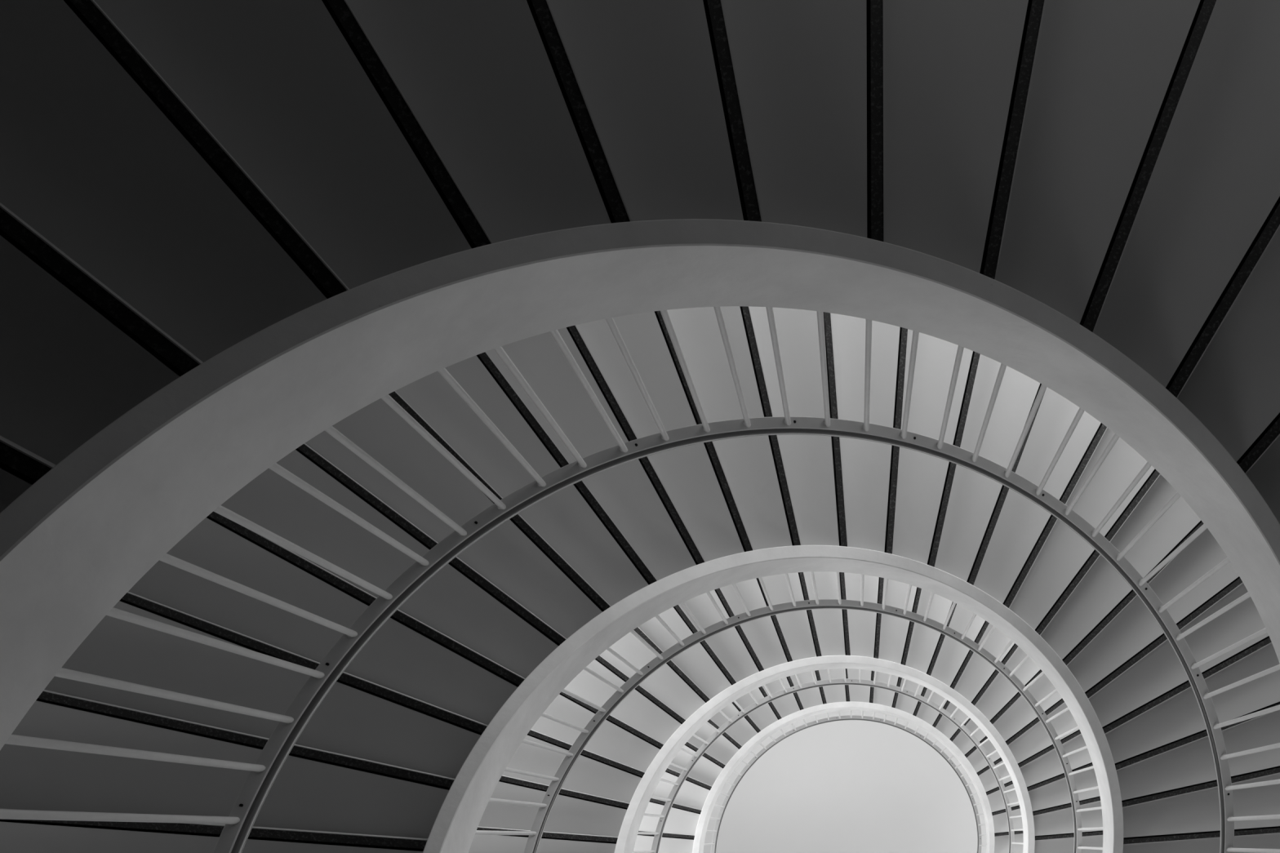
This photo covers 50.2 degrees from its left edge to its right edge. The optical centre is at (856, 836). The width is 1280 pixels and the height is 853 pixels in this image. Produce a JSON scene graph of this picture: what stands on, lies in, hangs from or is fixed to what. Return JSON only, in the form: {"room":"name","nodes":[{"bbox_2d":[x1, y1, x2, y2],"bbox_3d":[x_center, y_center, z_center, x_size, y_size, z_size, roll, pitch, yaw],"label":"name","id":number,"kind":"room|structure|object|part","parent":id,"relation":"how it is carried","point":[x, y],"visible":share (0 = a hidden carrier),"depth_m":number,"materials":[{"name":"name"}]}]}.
{"room":"spiral stairwell","nodes":[
{"label":"spiral stairwell","id":0,"kind":"room"},
{"bbox_2d":[702,710,986,852],"bbox_3d":[0.051,0.145,18.750,8.460,0.150,8.460,0,-90,0],"label":"ceiling","id":1,"kind":"structure","parent":0,"point":[848,786],"depth_m":18.68,"materials":[{"name":"white paint"}]},
{"bbox_3d":[0.051,0.146,8.537,8.460,20.275,8.460,0,-90,0],"label":"wall","id":2,"kind":"structure","parent":0,"visible":0},
{"bbox_2d":[0,306,1279,852],"bbox_3d":[0.051,0.145,6.460,8.088,4.166,8.088,0,-90,0],"label":"flight","id":3,"kind":"object","parent":2,"relation":"attached to","point":[408,750],"visible":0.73,"depth_m":5.92,"materials":[{"name":"concrete"}]},
{"bbox_2d":[475,571,1102,852],"bbox_3d":[0.051,0.145,7.183,3.070,4.768,3.070,-11,-90,0],"label":"railing","id":4,"kind":"object","parent":3,"relation":"on","point":[537,829],"visible":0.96,"depth_m":7.27,"materials":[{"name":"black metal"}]},
{"bbox_2d":[0,0,1279,750],"bbox_3d":[0.051,0.145,3.138,8.088,3.200,8.088,0,-90,0],"label":"flight","id":5,"kind":"object","parent":2,"relation":"attached to","point":[231,231],"visible":1,"depth_m":2.88,"materials":[{"name":"concrete"}]},
{"bbox_2d":[0,306,1279,852],"bbox_3d":[0.051,0.145,3.818,3.094,3.889,3.094,0,-90,0],"label":"railing","id":6,"kind":"object","parent":5,"relation":"attached to","point":[238,825],"visible":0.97,"depth_m":3.70,"materials":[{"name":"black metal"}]},
{"bbox_3d":[0.051,0.145,4.317,3.018,2.891,3.018,0,-90,0],"label":"handrail","id":7,"kind":"part","parent":6,"relation":"part of","materials":[{"name":"grey metal"}]},
{"bbox_2d":[468,571,1102,852],"bbox_3d":[0.051,0.145,10.307,8.088,4.459,8.088,0,-90,0],"label":"flight","id":8,"kind":"object","parent":2,"relation":"attached to","point":[601,806],"visible":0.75,"depth_m":10.09,"materials":[{"name":"concrete"}]},
{"bbox_2d":[633,668,1023,852],"bbox_3d":[0.051,0.145,11.041,3.070,5.042,3.070,-11,-90,0],"label":"railing","id":9,"kind":"object","parent":8,"relation":"on","point":[669,801],"visible":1,"depth_m":11.37,"materials":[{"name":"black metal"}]},
{"bbox_2d":[633,668,1023,852],"bbox_3d":[0.051,0.145,14.106,8.088,3.896,8.087,0,-90,0],"label":"flight","id":10,"kind":"object","parent":2,"relation":"attached to","point":[685,829],"visible":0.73,"depth_m":13.68,"materials":[{"name":"concrete"}]},
{"bbox_2d":[703,710,986,852],"bbox_3d":[0.051,0.145,14.837,3.070,4.483,3.070,-11,-90,0],"label":"railing","id":11,"kind":"object","parent":10,"relation":"attached to","point":[713,847],"visible":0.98,"depth_m":15.13,"materials":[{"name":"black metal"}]}
]}

